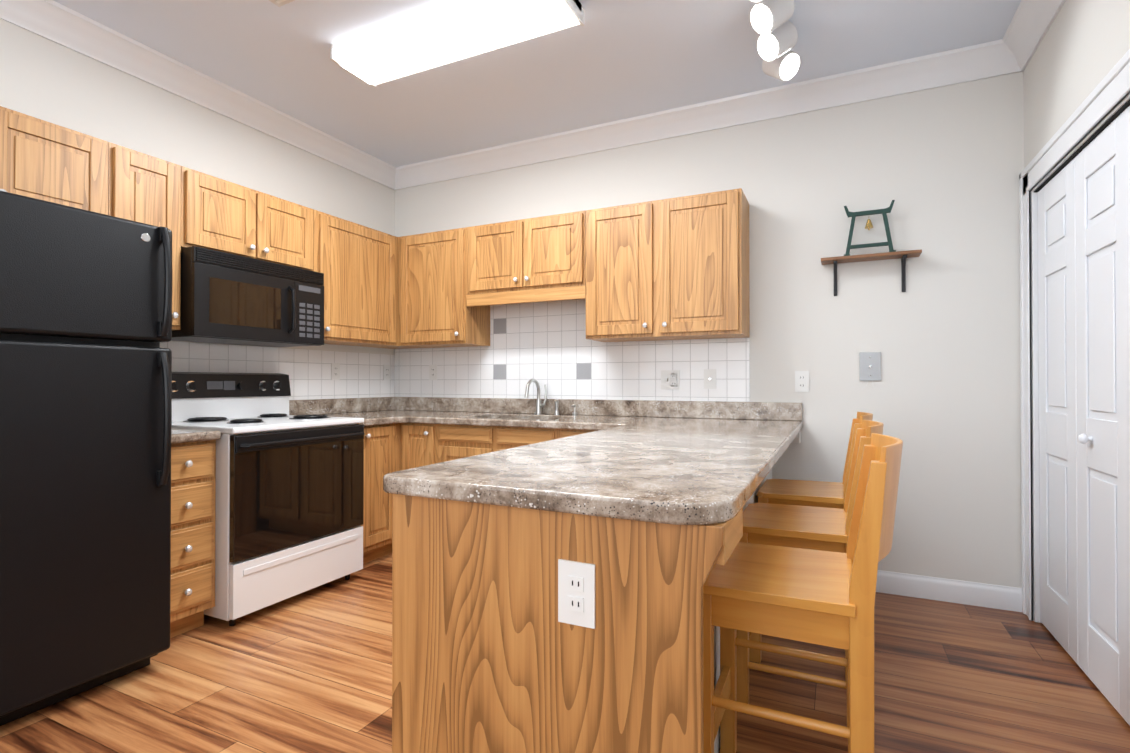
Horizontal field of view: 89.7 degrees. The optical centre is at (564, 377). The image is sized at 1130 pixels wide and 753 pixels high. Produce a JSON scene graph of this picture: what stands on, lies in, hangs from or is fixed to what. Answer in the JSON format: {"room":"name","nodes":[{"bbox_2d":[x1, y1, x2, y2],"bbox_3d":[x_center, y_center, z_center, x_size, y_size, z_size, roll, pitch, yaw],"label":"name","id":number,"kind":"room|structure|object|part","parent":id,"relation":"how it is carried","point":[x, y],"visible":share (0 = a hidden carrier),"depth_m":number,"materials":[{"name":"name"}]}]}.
{"room":"kitchen","nodes":[
{"label":"kitchen","id":0,"kind":"room"},
{"bbox_2d":[0,19,395,399],"bbox_3d":[-2.588,-0.249,1.941,0.100,2.740,5.800,0,0,26],"label":"wall","id":1,"kind":"structure","parent":0,"point":[41,78],"depth_m":2.97,"materials":[{"name":"white paint"}]},
{"bbox_2d":[0,106,115,216],"bbox_3d":[-2.265,-0.819,2.133,0.316,0.399,0.818,0,0,26],"label":"upper cabinet","id":2,"kind":"object","parent":1,"relation":"attached to","point":[40,159],"depth_m":2.27,"materials":[{"name":"brown wood"}]},
{"bbox_3d":[-2.026,-0.818,2.246,0.054,0.362,0.378,0,0,26],"label":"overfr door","id":3,"kind":"part","parent":2,"relation":"part of","materials":[{"name":"brown wood"}]},
{"bbox_2d":[116,144,183,329],"bbox_3d":[-2.023,-0.621,2.637,0.316,0.786,0.298,0,0,26],"label":"upper cabinet","id":4,"kind":"object","parent":1,"relation":"attached to","point":[149,189],"depth_m":2.60,"materials":[{"name":"brown wood"}]},
{"bbox_3d":[-1.872,-0.622,2.565,0.054,0.749,0.270,0,0,26],"label":"tall door","id":5,"kind":"part","parent":4,"relation":"part of","materials":[{"name":"brown wood"}]},
{"bbox_2d":[0,0,402,189],"bbox_3d":[-2.496,-1.554,1.907,0.102,0.128,5.598,0,0,26],"label":"crown molding","id":6,"kind":"structure","parent":1,"relation":"attached to","point":[51,20],"depth_m":2.94,"materials":[{"name":"white wood"}]},
{"bbox_2d":[184,167,315,271],"bbox_3d":[-1.794,-0.818,3.116,0.316,0.386,0.758,0,0,26],"label":"upper cabinet","id":7,"kind":"object","parent":1,"relation":"attached to","point":[221,215],"depth_m":2.99,"materials":[{"name":"brown wood"}]},
{"bbox_3d":[-1.723,-0.820,2.877,0.054,0.349,0.357,0,0,26],"label":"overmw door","id":8,"kind":"part","parent":7,"relation":"part of","materials":[{"name":"brown wood"}]},
{"bbox_2d":[171,246,323,346],"bbox_3d":[-1.737,-0.406,3.086,0.441,0.426,0.752,0,0,26],"label":"microwave","id":9,"kind":"object","parent":7,"relation":"attached to","point":[227,298],"visible":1,"depth_m":2.92,"materials":[{"name":"black plastic"}]},
{"bbox_3d":[-1.564,-0.817,3.210,0.054,0.349,0.361,0,0,26],"label":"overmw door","id":10,"kind":"part","parent":7,"relation":"part of","materials":[{"name":"brown wood"}]},
{"bbox_2d":[160,341,394,399],"bbox_3d":[-1.782,-0.023,3.496,0.006,0.326,2.080,0,0,26],"label":"tile backsplash","id":11,"kind":"structure","parent":1,"relation":"attached to","point":[308,372],"depth_m":3.67,"materials":[{"name":"white tile"}]},
{"bbox_2d":[331,363,339,379],"bbox_3d":[-1.576,-0.044,3.907,0.008,0.117,0.072,0,0,26],"label":"outlet","id":12,"kind":"object","parent":1,"relation":"attached to","point":[335,367],"depth_m":3.90,"materials":[{"name":"white plastic"}]},
{"bbox_2d":[316,210,397,347],"bbox_3d":[-1.481,-0.618,3.767,0.316,0.776,0.685,0,0,26],"label":"upper cabinet","id":13,"kind":"object","parent":1,"relation":"attached to","point":[354,263],"depth_m":3.69,"materials":[{"name":"brown wood"}]},
{"bbox_3d":[-1.323,-0.618,3.711,0.054,0.739,0.650,0,0,26],"label":"corner door","id":14,"kind":"part","parent":13,"relation":"part of","materials":[{"name":"brown wood"}]},
{"bbox_2d":[383,365,389,379],"bbox_3d":[-1.363,-0.041,4.352,0.008,0.117,0.072,0,0,26],"label":"outlet","id":15,"kind":"object","parent":1,"relation":"attached to","point":[386,368],"depth_m":4.34,"materials":[{"name":"white plastic"}]},
{"bbox_2d":[53,0,1020,166],"bbox_3d":[-0.766,-1.650,1.079,4.140,0.050,5.800,0,0,26],"label":"ceiling","id":16,"kind":"structure","parent":0,"point":[611,60],"depth_m":2.85,"materials":[{"name":"white paint"}]},
{"bbox_2d":[269,0,294,6],"bbox_3d":[-1.135,-1.608,2.264,0.350,0.016,0.260,0,0,26],"label":"ceiling vent","id":17,"kind":"object","parent":16,"relation":"in","point":[278,3],"visible":0.86,"depth_m":2.42,"materials":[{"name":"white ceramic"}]},
{"bbox_2d":[331,0,583,86],"bbox_3d":[-0.524,-1.572,2.615,1.210,0.083,0.290,0,0,26],"label":"fluorescent ceiling light","id":18,"kind":"object","parent":16,"relation":"attached to","point":[470,28],"visible":1,"depth_m":2.56,"materials":[{"name":"white plastic"}]},
{"bbox_2d":[749,0,799,80],"bbox_3d":[0.854,-1.516,2.343,0.172,0.200,0.982,0,0,26],"label":"track spotlights","id":19,"kind":"object","parent":16,"relation":"attached to","point":[774,27],"visible":1,"depth_m":2.48,"materials":[{"name":"white metal"}]},
{"bbox_2d":[0,553,1129,752],"bbox_3d":[-0.766,1.139,1.058,4.140,0.050,5.800,0,0,26],"label":"floor","id":20,"kind":"structure","parent":0,"point":[309,671],"depth_m":2.03,"materials":[{"name":"brown wood"}]},
{"bbox_2d":[0,191,171,725],"bbox_3d":[-2.005,0.272,2.010,0.829,1.700,0.765,0,0,26],"label":"refrigerator","id":21,"kind":"object","parent":20,"relation":"on","point":[85,427],"visible":1,"depth_m":1.94,"materials":[{"name":"black metal"}]},
{"bbox_2d":[0,191,171,341],"bbox_3d":[-1.721,-0.360,1.879,0.080,0.438,0.765,0,0,26],"label":"freezer","id":22,"kind":"object","parent":21,"relation":"in","point":[68,274],"depth_m":1.93,"materials":[{"name":"black metal"}]},
{"bbox_2d":[170,440,215,637],"bbox_3d":[-1.894,0.701,2.550,0.616,0.848,0.286,0,0,26],"label":"base cabinet","id":23,"kind":"object","parent":20,"relation":"on","point":[193,508],"depth_m":2.45,"materials":[{"name":"brown wood"}]},
{"bbox_2d":[171,428,220,443],"bbox_3d":[-1.882,0.205,2.548,0.643,0.142,0.286,0,0,26],"label":"countertop","id":24,"kind":"structure","parent":23,"relation":"on","point":[178,435],"depth_m":2.45,"materials":[{"name":"stone"}]},
{"bbox_2d":[171,372,364,625],"bbox_3d":[-1.586,0.549,2.996,0.732,1.160,0.778,0,0,26],"label":"stove","id":25,"kind":"object","parent":20,"relation":"on","point":[289,515],"visible":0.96,"depth_m":2.82,"materials":[{"name":"white metal"}]},
{"bbox_2d":[172,415,363,433],"bbox_3d":[-1.607,0.239,3.008,0.685,0.030,0.776,0,0,26],"label":"cooktop","id":26,"kind":"object","parent":25,"relation":"in","point":[226,424],"depth_m":2.84,"materials":[{"name":"white metal"}]},
{"bbox_3d":[-1.313,0.953,2.862,0.034,0.240,0.764,0,0,26],"label":"drawer","id":27,"kind":"part","parent":25,"relation":"part of","materials":[{"name":"white metal"}]},
{"bbox_3d":[-1.292,0.540,2.855,0.080,0.565,0.764,0,0,26],"label":"door","id":28,"kind":"part","parent":25,"relation":"part of","materials":[{"name":"black glass"}]},
{"bbox_2d":[360,423,397,563],"bbox_3d":[-1.417,0.708,3.545,0.616,0.848,0.353,0,0,26],"label":"base cabinet","id":29,"kind":"object","parent":20,"relation":"on","point":[380,441],"depth_m":3.45,"materials":[{"name":"brown wood"}]},
{"bbox_3d":[-1.117,0.647,3.437,0.054,0.700,0.290,0,0,26],"label":"corner door","id":30,"kind":"part","parent":29,"relation":"part of","materials":[{"name":"brown wood"}]},
{"bbox_2d":[398,423,400,470],"bbox_3d":[-1.210,0.711,3.977,0.616,0.848,0.721,0,0,26],"label":"base cabinet","id":31,"kind":"object","parent":20,"relation":"on","point":[399,424],"depth_m":3.63,"materials":[{"name":"brown wood"}]},
{"bbox_2d":[289,397,398,425],"bbox_3d":[-1.397,0.212,3.541,0.660,0.142,0.358,0,0,26],"label":"countertop","id":32,"kind":"structure","parent":31,"relation":"on","point":[374,410],"depth_m":3.85,"materials":[{"name":"stone"}]},
{"bbox_2d":[399,397,802,431],"bbox_3d":[-0.152,0.212,3.492,2.948,0.142,0.688,0,0,26],"label":"countertop","id":33,"kind":"structure","parent":31,"relation":"on","point":[500,412],"depth_m":3.49,"materials":[{"name":"stone"}]},
{"bbox_2d":[524,379,546,414],"bbox_3d":[-0.195,0.124,3.730,0.090,0.240,0.210,0,0,26],"label":"faucet","id":34,"kind":"object","parent":33,"relation":"on","point":[539,405],"visible":1,"depth_m":3.78,"materials":[{"name":"silver metal"}]},
{"bbox_2d":[554,399,558,414],"bbox_3d":[-0.055,0.191,3.744,0.034,0.107,0.038,0,0,26],"label":"sprayer","id":35,"kind":"object","parent":33,"relation":"on","point":[556,407],"visible":1,"depth_m":3.73,"materials":[{"name":"silver metal"}]},
{"bbox_2d":[571,404,576,415],"bbox_3d":[0.057,0.207,3.675,0.032,0.072,0.062,0,0,26],"label":"soap dispenser","id":36,"kind":"object","parent":33,"relation":"on","point":[574,413],"visible":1,"depth_m":3.68,"materials":[{"name":"silver metal"}]},
{"bbox_2d":[401,423,504,469],"bbox_3d":[-0.758,0.710,3.818,0.371,0.848,0.616,0,0,26],"label":"base cabinet","id":37,"kind":"object","parent":20,"relation":"on","point":[424,444],"depth_m":3.48,"materials":[{"name":"brown wood"}]},
{"bbox_3d":[-0.930,0.648,3.549,0.247,0.700,0.054,0,0,26],"label":"door","id":38,"kind":"part","parent":37,"relation":"part of","materials":[{"name":"brown wood"}]},
{"bbox_3d":[-0.600,0.342,3.413,0.382,0.090,0.018,0,0,26],"label":"drawer","id":39,"kind":"part","parent":37,"relation":"part of","materials":[{"name":"brown wood"}]},
{"bbox_2d":[445,447,508,460],"bbox_3d":[-0.286,0.823,3.591,0.810,0.619,0.616,0,0,26],"label":"base cabinet","id":40,"kind":"object","parent":20,"relation":"on","point":[502,448],"depth_m":3.35,"materials":[{"name":"brown wood"}]},
{"bbox_3d":[-0.607,0.707,3.394,0.382,0.580,0.054,0,0,26],"label":"door","id":41,"kind":"part","parent":40,"relation":"part of","materials":[{"name":"brown wood"}]},
{"bbox_2d":[392,494,703,752],"bbox_3d":[-0.020,0.693,1.469,0.614,0.848,0.537,0,0,26],"label":"base cabinet","id":42,"kind":"object","parent":20,"relation":"on","point":[491,653],"depth_m":1.17,"materials":[{"name":"brown wood"}]},
{"bbox_2d":[558,559,594,628],"bbox_3d":[0.022,0.427,1.125,0.079,0.124,0.008,0,0,26],"label":"outlet","id":43,"kind":"object","parent":42,"relation":"attached to","point":[576,593],"visible":1,"depth_m":1.12,"materials":[{"name":"white plastic"}]},
{"bbox_2d":[383,421,798,524],"bbox_3d":[0.291,0.251,1.950,0.818,0.040,1.770,0,0,26],"label":"countertop","id":44,"kind":"structure","parent":42,"relation":"on","point":[689,462],"depth_m":1.35,"materials":[{"name":"stone"}]},
{"bbox_2d":[541,428,597,441],"bbox_3d":[0.257,0.706,3.332,0.531,0.848,0.616,0,0,26],"label":"base cabinet","id":45,"kind":"object","parent":20,"relation":"on","point":[547,434],"depth_m":3.15,"materials":[{"name":"brown wood"}]},
{"bbox_3d":[-0.228,0.341,3.235,0.375,0.090,0.018,0,0,26],"label":"drawer","id":46,"kind":"part","parent":45,"relation":"part of","materials":[{"name":"brown wood"}]},
{"bbox_3d":[0.152,0.339,3.033,0.405,0.090,0.054,0,0,26],"label":"drawer","id":47,"kind":"part","parent":45,"relation":"part of","materials":[{"name":"brown wood"}]},
{"bbox_2d":[704,519,731,752],"bbox_3d":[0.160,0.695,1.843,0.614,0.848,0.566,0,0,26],"label":"base cabinet","id":48,"kind":"object","parent":20,"relation":"on","point":[718,536],"depth_m":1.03,"materials":[{"name":"brown wood"}]},
{"bbox_2d":[732,501,747,551],"bbox_3d":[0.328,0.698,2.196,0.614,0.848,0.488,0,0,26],"label":"base cabinet","id":49,"kind":"object","parent":20,"relation":"on","point":[737,522],"depth_m":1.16,"materials":[{"name":"brown wood"}]},
{"bbox_2d":[748,485,759,503],"bbox_3d":[0.516,0.701,2.587,0.614,0.848,0.496,0,0,26],"label":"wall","id":50,"kind":"structure","parent":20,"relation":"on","point":[753,499],"depth_m":2.54,"materials":[{"name":"white paint"}]},
{"bbox_2d":[703,433,902,752],"bbox_3d":[0.596,0.633,1.457,0.468,0.968,0.414,0,0,26],"label":"stool","id":51,"kind":"object","parent":20,"relation":"on","point":[823,598],"visible":0.88,"depth_m":1.32,"materials":[{"name":"brown wood"}]},
{"bbox_2d":[737,420,883,726],"bbox_3d":[0.863,0.638,2.014,0.468,0.968,0.414,0,0,26],"label":"stool","id":52,"kind":"object","parent":20,"relation":"on","point":[811,527],"visible":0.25,"depth_m":1.92,"materials":[{"name":"brown wood"}]},
{"bbox_2d":[756,412,872,508],"bbox_3d":[1.134,0.642,2.580,0.468,0.968,0.414,0,0,26],"label":"stool","id":53,"kind":"object","parent":20,"relation":"on","point":[805,493],"visible":0.33,"depth_m":2.49,"materials":[{"name":"brown wood"}]},
{"bbox_2d":[396,72,1021,587],"bbox_3d":[0.465,-0.236,3.639,3.900,2.740,0.100,0,0,26],"label":"wall","id":54,"kind":"structure","parent":0,"point":[944,166],"depth_m":2.99,"materials":[{"name":"white paint"}]},
{"bbox_2d":[388,346,418,348],"bbox_3d":[-1.274,-0.615,4.200,0.316,0.776,0.391,0,0,26],"label":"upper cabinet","id":55,"kind":"object","parent":54,"relation":"attached to","point":[389,347],"depth_m":4.25,"materials":[{"name":"brown wood"}]},
{"bbox_2d":[429,364,436,379],"bbox_3d":[-0.990,-0.042,4.265,0.072,0.117,0.008,0,0,26],"label":"outlet","id":56,"kind":"object","parent":54,"relation":"attached to","point":[432,368],"depth_m":4.26,"materials":[{"name":"white plastic"}]},
{"bbox_2d":[398,227,493,347],"bbox_3d":[-0.866,-0.616,4.046,0.588,0.775,0.316,0,0,26],"label":"upper cabinet","id":57,"kind":"object","parent":54,"relation":"attached to","point":[435,310],"depth_m":3.90,"materials":[{"name":"brown wood"}]},
{"bbox_3d":[-0.926,-0.617,3.889,0.538,0.739,0.054,0,0,26],"label":"corner door","id":58,"kind":"part","parent":57,"relation":"part of","materials":[{"name":"brown wood"}]},
{"bbox_2d":[466,213,569,303],"bbox_3d":[-0.208,-0.781,3.732,0.866,0.450,0.316,0,0,26],"label":"upper cabinet","id":59,"kind":"object","parent":54,"relation":"attached to","point":[523,259],"depth_m":3.60,"materials":[{"name":"brown wood"}]},
{"bbox_2d":[493,318,590,378],"bbox_3d":[-0.169,-0.205,3.877,0.752,0.428,0.001,0,0,26],"label":"accent tiles","id":60,"kind":"object","parent":54,"relation":"attached to","point":[583,370],"depth_m":4.00,"materials":[{"name":"grey tile"}]},
{"bbox_2d":[289,397,801,420],"bbox_3d":[-0.455,0.187,2.862,2.945,0.102,2.086,0,0,26],"label":"backsplash","id":61,"kind":"structure","parent":54,"relation":"attached to","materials":[{"name":"stone"}]},
{"bbox_2d":[395,299,749,401],"bbox_3d":[-0.129,-0.205,3.863,2.655,0.696,0.006,0,0,26],"label":"tile backsplash","id":62,"kind":"structure","parent":54,"relation":"attached to","point":[549,344],"depth_m":3.80,"materials":[{"name":"white tile"}]},
{"bbox_2d":[570,188,749,341],"bbox_3d":[0.560,-0.621,3.363,0.978,0.775,0.316,0,0,26],"label":"upper cabinet","id":63,"kind":"object","parent":54,"relation":"attached to","point":[676,268],"depth_m":3.20,"materials":[{"name":"brown wood"}]},
{"bbox_3d":[0.307,-0.621,3.298,0.403,0.739,0.054,0,0,26],"label":"door","id":64,"kind":"part","parent":63,"relation":"part of","materials":[{"name":"brown wood"}]},
{"bbox_3d":[0.722,-0.623,3.100,0.428,0.739,0.054,0,0,26],"label":"door","id":65,"kind":"part","parent":63,"relation":"part of","materials":[{"name":"brown wood"}]},
{"bbox_2d":[661,370,679,388],"bbox_3d":[0.643,0.012,3.478,0.116,0.117,0.015,0,0,26],"label":"outlet","id":66,"kind":"object","parent":54,"relation":"attached to","point":[670,379],"depth_m":3.48,"materials":[{"name":"white plastic"}]},
{"bbox_2d":[396,40,999,187],"bbox_3d":[0.417,-1.542,3.558,3.690,0.128,0.102,0,0,26],"label":"crown molding","id":67,"kind":"structure","parent":54,"relation":"attached to","point":[979,61],"depth_m":3.29,"materials":[{"name":"white"}]},
{"bbox_2d":[704,369,715,388],"bbox_3d":[0.861,0.007,3.376,0.072,0.117,0.012,0,0,26],"label":"light switch","id":68,"kind":"object","parent":54,"relation":"attached to","point":[709,374],"depth_m":3.38,"materials":[{"name":"white plastic"}]},
{"bbox_2d":[795,371,808,391],"bbox_3d":[1.319,0.020,3.165,0.072,0.117,0.009,0,0,26],"label":"outlet","id":69,"kind":"object","parent":54,"relation":"attached to","point":[801,377],"depth_m":3.16,"materials":[{"name":"white plastic"}]},
{"bbox_2d":[859,352,880,387],"bbox_3d":[1.620,-0.039,3.017,0.100,0.194,0.016,0,0,26],"label":"switch plate","id":70,"kind":"object","parent":54,"relation":"attached to","point":[870,365],"visible":1,"depth_m":3.02,"materials":[{"name":"grey plastic"}]},
{"bbox_2d":[821,249,921,295],"bbox_3d":[1.595,-0.543,2.980,0.460,0.193,0.113,0,0,26],"label":"wall shelf","id":71,"kind":"object","parent":54,"relation":"attached to","point":[902,255],"visible":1,"depth_m":2.95,"materials":[{"name":"brown wood"}]},
{"bbox_2d":[844,200,895,255],"bbox_3d":[1.595,-0.778,2.982,0.238,0.276,0.060,0,0,26],"label":"stand","id":72,"kind":"object","parent":71,"relation":"on","point":[869,225],"visible":0.92,"depth_m":2.97,"materials":[{"name":"teal paint"}]},
{"bbox_2d":[876,570,1021,611],"bbox_3d":[1.774,1.071,2.938,0.979,0.112,0.014,0,0,26],"label":"baseboard","id":73,"kind":"structure","parent":54,"relation":"attached to","point":[966,592],"depth_m":2.84,"materials":[{"name":"white wood"}]},
{"bbox_2d":[1020,0,1129,621],"bbox_3d":[1.055,-0.262,0.196,0.100,2.740,5.800,0,0,26],"label":"wall","id":74,"kind":"structure","parent":0,"point":[1086,39],"depth_m":2.24,"materials":[{"name":"white paint"}]},
{"bbox_2d":[1000,0,1065,75],"bbox_3d":[0.963,-1.567,0.250,0.102,0.128,5.598,0,0,26],"label":"crown molding","id":75,"kind":"structure","parent":74,"relation":"attached to","point":[1013,50],"depth_m":2.55,"materials":[{"name":"white"}]},
{"bbox_2d":[1019,49,1129,622],"bbox_3d":[1.788,0.064,1.794,0.081,2.111,2.064,0,0,26],"label":"trim","id":76,"kind":"structure","parent":74,"relation":"attached to","point":[1100,108],"depth_m":2.62,"materials":[{"name":"white wood"}]},
{"bbox_2d":[1038,106,1129,725],"bbox_3d":[1.781,0.123,1.793,0.073,1.969,1.820,0,0,26],"label":"closet doors","id":77,"kind":"structure","parent":74,"relation":"in","point":[1084,318],"depth_m":2.10,"materials":[{"name":"white wood"}]}
]}

